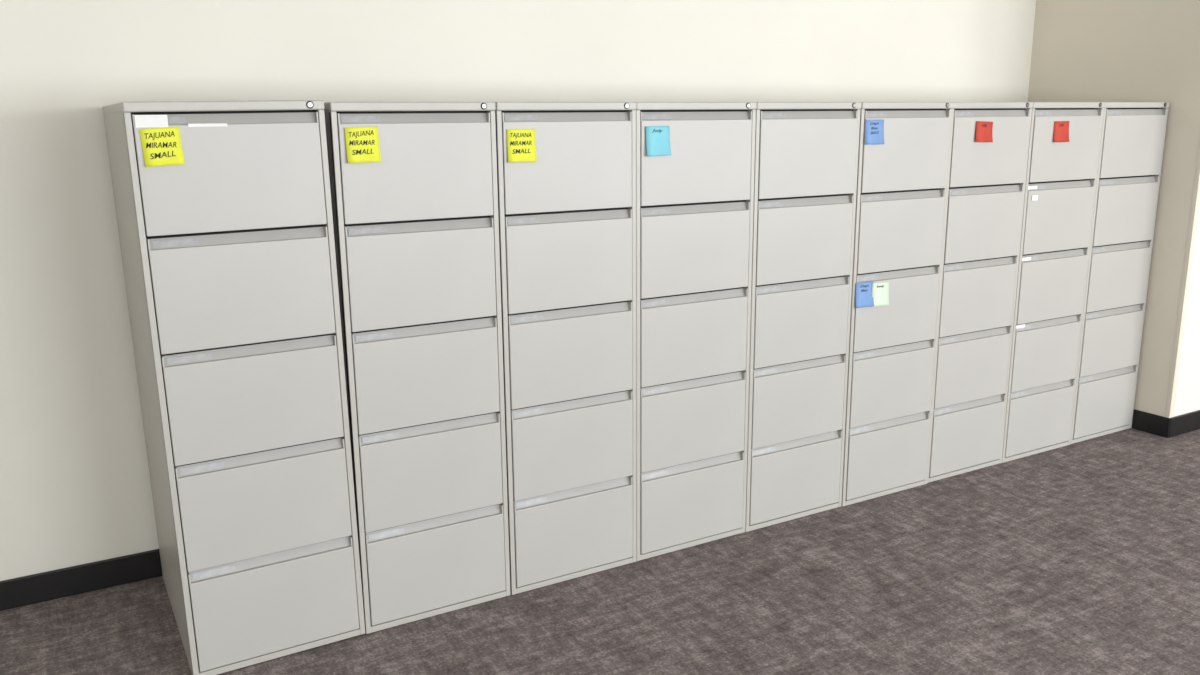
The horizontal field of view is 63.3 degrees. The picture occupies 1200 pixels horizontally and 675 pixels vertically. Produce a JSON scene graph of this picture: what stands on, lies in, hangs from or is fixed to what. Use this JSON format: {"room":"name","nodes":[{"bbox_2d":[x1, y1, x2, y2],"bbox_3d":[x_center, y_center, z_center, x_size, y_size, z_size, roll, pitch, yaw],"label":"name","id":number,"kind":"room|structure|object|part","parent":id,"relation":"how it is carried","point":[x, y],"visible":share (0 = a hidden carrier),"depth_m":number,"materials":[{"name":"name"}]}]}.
{"room":"back office","nodes":[
{"label":"back office","id":0,"kind":"room"},
{"bbox_2d":[0,0,1035,580],"bbox_3d":[-0.940,-0.642,3.246,7.070,2.750,0.100,-8,15,-29],"label":"wall","id":1,"kind":"structure","parent":0,"point":[75,483],"depth_m":3.07,"materials":[{"name":"beige paint"}]},
{"bbox_2d":[0,549,162,610],"bbox_3d":[-0.857,0.657,3.513,6.969,0.093,0.011,-8,15,-29],"label":"baseboard","id":2,"kind":"structure","parent":1,"relation":"attached to","point":[45,586],"depth_m":3.07,"materials":[{"name":"rubber"}]},
{"bbox_2d":[0,428,1199,674],"bbox_3d":[2.733,1.180,1.484,11.300,0.100,7.425,-8,15,-29],"label":"floor","id":3,"kind":"structure","parent":0,"point":[1083,557],"depth_m":2.96,"materials":[{"name":"carpet"}]},
{"bbox_2d":[102,100,364,674],"bbox_3d":[-1.063,0.091,2.824,0.466,1.498,0.704,-8,15,-29],"label":"filing cabinet","id":4,"kind":"object","parent":3,"relation":"on","point":[228,253],"visible":1,"depth_m":2.52,"materials":[{"name":"metal"}]},
{"bbox_2d":[134,115,167,127],"bbox_3d":[-1.053,-0.508,2.286,0.071,0.029,0.001,-8,15,-29],"label":"paper label","id":5,"kind":"object","parent":4,"relation":"attached to","point":[141,121],"visible":1,"depth_m":2.28,"materials":[{"name":"white paper"}]},
{"bbox_2d":[139,127,184,166],"bbox_3d":[-1.036,-0.452,2.304,0.092,0.092,0.009,-7,14,-27],"label":"sticky note","id":6,"kind":"object","parent":4,"relation":"attached to","point":[160,146],"visible":1,"depth_m":2.30,"materials":[{"name":"yellow paper"}]},
{"bbox_2d":[188,123,227,126],"bbox_3d":[-0.946,-0.512,2.348,0.089,0.008,0.001,-8,15,-29],"label":"paper label","id":7,"kind":"object","parent":4,"relation":"attached to","point":[202,124],"visible":1,"depth_m":2.35,"materials":[{"name":"white paper"}]},
{"bbox_3d":[-0.908,-0.412,2.414,0.430,0.288,0.036,-8,15,-29],"label":"drawer","id":8,"kind":"part","parent":4,"relation":"part of","materials":[{"name":"paint"}]},
{"bbox_3d":[-0.903,-0.128,2.479,0.430,0.287,0.036,-8,15,-29],"label":"drawer","id":9,"kind":"part","parent":4,"relation":"part of","materials":[{"name":"paint"}]},
{"bbox_3d":[-0.898,0.156,2.545,0.430,0.287,0.036,-8,15,-29],"label":"drawer","id":10,"kind":"part","parent":4,"relation":"part of","materials":[{"name":"paint"}]},
{"bbox_3d":[-0.893,0.439,2.610,0.430,0.287,0.036,-8,15,-29],"label":"drawer","id":11,"kind":"part","parent":4,"relation":"part of","materials":[{"name":"paint"}]},
{"bbox_3d":[-0.888,0.722,2.675,0.430,0.284,0.036,-8,15,-29],"label":"drawer","id":12,"kind":"part","parent":4,"relation":"part of","materials":[{"name":"paint"}]},
{"bbox_2d":[324,102,510,633],"bbox_3d":[-0.656,0.037,3.055,0.460,1.498,0.704,-8,15,-29],"label":"filing cabinet","id":13,"kind":"object","parent":3,"relation":"on","point":[417,250],"visible":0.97,"depth_m":2.74,"materials":[{"name":"metal"}]},
{"bbox_2d":[345,127,380,162],"bbox_3d":[-0.618,-0.502,2.538,0.088,0.091,0.009,-9,15,-29],"label":"sticky note","id":14,"kind":"object","parent":13,"relation":"attached to","point":[362,143],"visible":1,"depth_m":2.54,"materials":[{"name":"yellow paper"}]},
{"bbox_3d":[-0.497,-0.466,2.649,0.424,0.288,0.036,-8,15,-29],"label":"drawer","id":15,"kind":"part","parent":13,"relation":"part of","materials":[{"name":"paint"}]},
{"bbox_3d":[-0.495,-0.182,2.714,0.424,0.287,0.036,-8,15,-29],"label":"drawer","id":16,"kind":"part","parent":13,"relation":"part of","materials":[{"name":"paint"}]},
{"bbox_3d":[-0.492,0.102,2.778,0.424,0.287,0.036,-8,15,-29],"label":"drawer","id":17,"kind":"part","parent":13,"relation":"part of","materials":[{"name":"paint"}]},
{"bbox_3d":[-0.489,0.386,2.841,0.424,0.287,0.036,-8,15,-29],"label":"drawer","id":18,"kind":"part","parent":13,"relation":"part of","materials":[{"name":"paint"}]},
{"bbox_3d":[-0.486,0.668,2.904,0.424,0.284,0.036,-8,15,-29],"label":"drawer","id":19,"kind":"part","parent":13,"relation":"part of","materials":[{"name":"paint"}]},
{"bbox_2d":[495,102,636,594],"bbox_3d":[-0.255,-0.017,3.278,0.460,1.498,0.704,-8,15,-29],"label":"filing cabinet","id":20,"kind":"object","parent":3,"relation":"on","point":[567,217],"visible":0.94,"depth_m":2.97,"materials":[{"name":"metal"}]},
{"bbox_2d":[507,129,536,162],"bbox_3d":[-0.221,-0.544,2.762,0.088,0.092,0.009,-8,15,-29],"label":"sticky note","id":21,"kind":"object","parent":20,"relation":"attached to","point":[521,146],"visible":1,"depth_m":2.76,"materials":[{"name":"yellow paper"}]},
{"bbox_3d":[-0.096,-0.520,2.872,0.424,0.288,0.036,-8,15,-29],"label":"drawer","id":22,"kind":"part","parent":20,"relation":"part of","materials":[{"name":"paint"}]},
{"bbox_3d":[-0.093,-0.236,2.935,0.424,0.287,0.036,-8,15,-29],"label":"drawer","id":23,"kind":"part","parent":20,"relation":"part of","materials":[{"name":"paint"}]},
{"bbox_3d":[-0.090,0.048,2.999,0.424,0.287,0.036,-8,15,-29],"label":"drawer","id":24,"kind":"part","parent":20,"relation":"part of","materials":[{"name":"paint"}]},
{"bbox_3d":[-0.087,0.332,3.062,0.424,0.287,0.036,-8,15,-29],"label":"drawer","id":25,"kind":"part","parent":20,"relation":"part of","materials":[{"name":"paint"}]},
{"bbox_3d":[-0.085,0.615,3.126,0.424,0.284,0.036,-8,15,-29],"label":"drawer","id":26,"kind":"part","parent":20,"relation":"part of","materials":[{"name":"paint"}]},
{"bbox_2d":[636,102,756,560],"bbox_3d":[0.143,-0.071,3.502,0.460,1.498,0.704,-8,15,-29],"label":"filing cabinet","id":27,"kind":"object","parent":3,"relation":"on","point":[695,203],"visible":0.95,"depth_m":3.19,"materials":[{"name":"metal"}]},
{"bbox_2d":[646,126,670,156],"bbox_3d":[0.180,-0.603,2.986,0.087,0.090,0.009,-9,15,-29],"label":"sticky note","id":28,"kind":"object","parent":27,"relation":"attached to","point":[657,137],"visible":1,"depth_m":2.99,"materials":[{"name":"blue paper"}]},
{"bbox_3d":[0.314,0.561,3.350,0.424,0.284,0.036,-8,15,-29],"label":"drawer","id":29,"kind":"part","parent":27,"relation":"part of","materials":[{"name":"paint"}]},
{"bbox_3d":[0.310,0.278,3.288,0.424,0.287,0.036,-8,15,-29],"label":"drawer","id":30,"kind":"part","parent":27,"relation":"part of","materials":[{"name":"paint"}]},
{"bbox_3d":[0.307,-0.006,3.224,0.424,0.287,0.036,-8,15,-29],"label":"drawer","id":31,"kind":"part","parent":27,"relation":"part of","materials":[{"name":"paint"}]},
{"bbox_3d":[0.305,-0.290,3.160,0.424,0.287,0.036,-8,15,-29],"label":"drawer","id":32,"kind":"part","parent":27,"relation":"part of","materials":[{"name":"paint"}]},
{"bbox_3d":[0.302,-0.574,3.097,0.424,0.288,0.036,-8,15,-29],"label":"drawer","id":33,"kind":"part","parent":27,"relation":"part of","materials":[{"name":"paint"}]},
{"bbox_2d":[745,102,861,531],"bbox_3d":[0.542,-0.124,3.723,0.460,1.498,0.704,-8,15,-29],"label":"filing cabinet","id":34,"kind":"object","parent":3,"relation":"on","point":[806,168],"visible":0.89,"depth_m":3.42,"materials":[{"name":"metal"}]},
{"bbox_3d":[0.712,0.507,3.573,0.424,0.284,0.036,-8,15,-29],"label":"drawer","id":35,"kind":"part","parent":34,"relation":"part of","materials":[{"name":"paint"}]},
{"bbox_3d":[0.709,0.224,3.509,0.424,0.287,0.036,-8,15,-29],"label":"drawer","id":36,"kind":"part","parent":34,"relation":"part of","materials":[{"name":"paint"}]},
{"bbox_3d":[0.707,-0.059,3.445,0.424,0.287,0.036,-8,15,-29],"label":"drawer","id":37,"kind":"part","parent":34,"relation":"part of","materials":[{"name":"paint"}]},
{"bbox_3d":[0.704,-0.343,3.381,0.424,0.287,0.036,-8,15,-29],"label":"drawer","id":38,"kind":"part","parent":34,"relation":"part of","materials":[{"name":"paint"}]},
{"bbox_3d":[0.702,-0.627,3.317,0.424,0.288,0.036,-8,15,-29],"label":"drawer","id":39,"kind":"part","parent":34,"relation":"part of","materials":[{"name":"paint"}]},
{"bbox_2d":[841,102,953,506],"bbox_3d":[0.943,-0.177,3.943,0.460,1.498,0.704,-8,15,-29],"label":"filing cabinet","id":40,"kind":"object","parent":3,"relation":"on","point":[902,182],"visible":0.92,"depth_m":3.64,"materials":[{"name":"metal"}]},
{"bbox_2d":[856,281,873,307],"bbox_3d":[0.965,-0.156,3.543,0.087,0.091,0.009,-8,15,-29],"label":"sticky note","id":41,"kind":"object","parent":40,"relation":"attached to","point":[864,298],"visible":1,"depth_m":3.54,"materials":[{"name":"blue paper"}]},
{"bbox_2d":[865,119,884,144],"bbox_3d":[0.967,-0.722,3.420,0.089,0.086,0.009,-8,15,-29],"label":"sticky note","id":42,"kind":"object","parent":40,"relation":"attached to","point":[874,129],"visible":1,"depth_m":3.42,"materials":[{"name":"blue paper"}]},
{"bbox_2d":[872,282,888,306],"bbox_3d":[1.034,-0.159,3.582,0.084,0.087,0.009,-7,14,-29],"label":"sticky note","id":43,"kind":"object","parent":40,"relation":"attached to","point":[880,291],"visible":1,"depth_m":3.58,"materials":[{"name":"white paper"}]},
{"bbox_3d":[1.113,0.454,3.791,0.424,0.284,0.036,-8,15,-29],"label":"drawer","id":44,"kind":"part","parent":40,"relation":"part of","materials":[{"name":"paint"}]},
{"bbox_3d":[1.110,0.172,3.728,0.424,0.287,0.036,-8,15,-29],"label":"drawer","id":45,"kind":"part","parent":40,"relation":"part of","materials":[{"name":"paint"}]},
{"bbox_3d":[1.107,-0.113,3.665,0.424,0.287,0.036,-8,15,-29],"label":"drawer","id":46,"kind":"part","parent":40,"relation":"part of","materials":[{"name":"paint"}]},
{"bbox_3d":[1.105,-0.396,3.601,0.424,0.287,0.036,-8,15,-29],"label":"drawer","id":47,"kind":"part","parent":40,"relation":"part of","materials":[{"name":"paint"}]},
{"bbox_3d":[1.103,-0.680,3.536,0.424,0.288,0.036,-8,15,-29],"label":"drawer","id":48,"kind":"part","parent":40,"relation":"part of","materials":[{"name":"paint"}]},
{"bbox_2d":[927,102,1032,482],"bbox_3d":[1.337,-0.232,4.170,0.460,1.498,0.704,-8,15,-29],"label":"filing cabinet","id":49,"kind":"object","parent":3,"relation":"on","point":[987,180],"visible":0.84,"depth_m":3.87,"materials":[{"name":"metal"}]},
{"bbox_3d":[1.507,0.399,4.019,0.424,0.284,0.036,-8,15,-29],"label":"drawer","id":50,"kind":"part","parent":49,"relation":"part of","materials":[{"name":"paint"}]},
{"bbox_3d":[1.504,0.116,3.957,0.424,0.287,0.036,-8,15,-29],"label":"drawer","id":51,"kind":"part","parent":49,"relation":"part of","materials":[{"name":"paint"}]},
{"bbox_3d":[1.502,-0.168,3.893,0.424,0.287,0.036,-8,15,-29],"label":"drawer","id":52,"kind":"part","parent":49,"relation":"part of","materials":[{"name":"paint"}]},
{"bbox_3d":[1.500,-0.451,3.827,0.424,0.287,0.036,-8,15,-29],"label":"drawer","id":53,"kind":"part","parent":49,"relation":"part of","materials":[{"name":"paint"}]},
{"bbox_2d":[976,121,992,141],"bbox_3d":[1.464,-0.783,3.704,0.096,0.080,0.009,-8,15,-29],"label":"sticky note","id":54,"kind":"object","parent":49,"relation":"attached to","point":[983,128],"visible":1,"depth_m":3.70,"materials":[{"name":"red paper"}]},
{"bbox_3d":[1.497,-0.736,3.764,0.424,0.288,0.036,-8,15,-29],"label":"drawer","id":55,"kind":"part","parent":49,"relation":"part of","materials":[{"name":"paint"}]},
{"bbox_2d":[1002,102,1105,462],"bbox_3d":[1.736,-0.285,4.391,0.460,1.498,0.704,-8,15,-29],"label":"filing cabinet","id":56,"kind":"object","parent":3,"relation":"on","point":[1056,232],"visible":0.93,"depth_m":4.09,"materials":[{"name":"metal"}]},
{"bbox_2d":[1022,257,1030,260],"bbox_3d":[1.743,-0.321,3.979,0.057,0.014,0.001,-8,15,-29],"label":"paper label","id":57,"kind":"object","parent":56,"relation":"attached to","point":[1025,258],"visible":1,"depth_m":3.98,"materials":[{"name":"white paper"}]},
{"bbox_2d":[1028,186,1036,189],"bbox_3d":[1.741,-0.603,3.916,0.057,0.014,0.001,-8,15,-29],"label":"paper label","id":58,"kind":"object","parent":56,"relation":"attached to","point":[1029,187],"visible":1,"depth_m":3.91,"materials":[{"name":"white paper"}]},
{"bbox_2d":[1032,195,1037,200],"bbox_3d":[1.756,-0.564,3.929,0.036,0.021,0.001,-8,15,-29],"label":"paper label","id":59,"kind":"object","parent":56,"relation":"attached to","point":[1034,197],"visible":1,"depth_m":3.93,"materials":[{"name":"white paper"}]},
{"bbox_3d":[1.905,0.345,4.241,0.424,0.284,0.036,-8,15,-29],"label":"drawer","id":60,"kind":"part","parent":56,"relation":"part of","materials":[{"name":"paint"}]},
{"bbox_3d":[1.903,0.063,4.177,0.424,0.287,0.036,-8,15,-29],"label":"drawer","id":61,"kind":"part","parent":56,"relation":"part of","materials":[{"name":"paint"}]},
{"bbox_3d":[1.900,-0.221,4.113,0.424,0.287,0.036,-8,15,-29],"label":"drawer","id":62,"kind":"part","parent":56,"relation":"part of","materials":[{"name":"paint"}]},
{"bbox_3d":[1.897,-0.505,4.050,0.424,0.287,0.036,-8,15,-29],"label":"drawer","id":63,"kind":"part","parent":56,"relation":"part of","materials":[{"name":"paint"}]},
{"bbox_2d":[1054,121,1068,141],"bbox_3d":[1.865,-0.831,3.929,0.095,0.083,0.009,-8,15,-29],"label":"sticky note","id":64,"kind":"object","parent":56,"relation":"attached to","point":[1061,128],"visible":1,"depth_m":3.93,"materials":[{"name":"red paper"}]},
{"bbox_3d":[1.895,-0.789,3.985,0.424,0.288,0.036,-8,15,-29],"label":"drawer","id":65,"kind":"part","parent":56,"relation":"part of","materials":[{"name":"paint"}]},
{"bbox_2d":[1070,102,1169,443],"bbox_3d":[2.136,-0.340,4.619,0.460,1.498,0.704,-8,15,-29],"label":"filing cabinet","id":66,"kind":"object","parent":3,"relation":"on","point":[1133,133],"visible":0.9,"depth_m":4.31,"materials":[{"name":"metal"}]},
{"bbox_3d":[2.306,0.291,4.467,0.424,0.284,0.036,-8,15,-29],"label":"drawer","id":67,"kind":"part","parent":66,"relation":"part of","materials":[{"name":"paint"}]},
{"bbox_3d":[2.303,0.008,4.404,0.424,0.287,0.036,-8,15,-29],"label":"drawer","id":68,"kind":"part","parent":66,"relation":"part of","materials":[{"name":"paint"}]},
{"bbox_3d":[2.300,-0.276,4.340,0.424,0.287,0.036,-8,15,-29],"label":"drawer","id":69,"kind":"part","parent":66,"relation":"part of","materials":[{"name":"paint"}]},
{"bbox_3d":[2.298,-0.559,4.276,0.424,0.287,0.036,-8,15,-29],"label":"drawer","id":70,"kind":"part","parent":66,"relation":"part of","materials":[{"name":"paint"}]},
{"bbox_3d":[2.295,-0.844,4.212,0.424,0.288,0.036,-8,15,-29],"label":"drawer","id":71,"kind":"part","parent":66,"relation":"part of","materials":[{"name":"paint"}]},
{"bbox_2d":[1028,0,1199,416],"bbox_3d":[2.393,-0.983,4.620,0.120,2.750,0.973,-8,15,-29],"label":"wall","id":72,"kind":"structure","parent":0,"point":[1083,50],"depth_m":4.41,"materials":[{"name":"beige paint"}]},
{"bbox_2d":[1131,409,1170,437],"bbox_3d":[2.381,0.333,4.821,0.008,0.093,0.884,-8,15,-29],"label":"baseboard","id":73,"kind":"structure","parent":72,"relation":"attached to","point":[1142,421],"depth_m":4.51,"materials":[{"name":"rubber"}]},
{"bbox_2d":[1166,206,1199,417],"bbox_3d":[4.419,-1.132,5.200,4.230,2.750,0.012,-8,15,-29],"label":"wall","id":74,"kind":"structure","parent":0,"point":[1187,399],"depth_m":4.43,"materials":[{"name":"white paint"}]},
{"bbox_2d":[1166,144,1199,416],"bbox_3d":[2.598,-0.934,4.169,0.030,2.650,0.017,-8,15,-29],"label":"trim","id":75,"kind":"structure","parent":74,"relation":"attached to","point":[1196,194],"depth_m":4.33,"materials":[{"name":"beige paint"}]},
{"bbox_2d":[1168,410,1199,437],"bbox_3d":[4.395,0.172,5.454,4.132,0.093,0.010,-8,15,-29],"label":"baseboard","id":76,"kind":"structure","parent":74,"relation":"attached to","point":[1188,422],"depth_m":4.50,"materials":[{"name":"rubber"}]}
]}

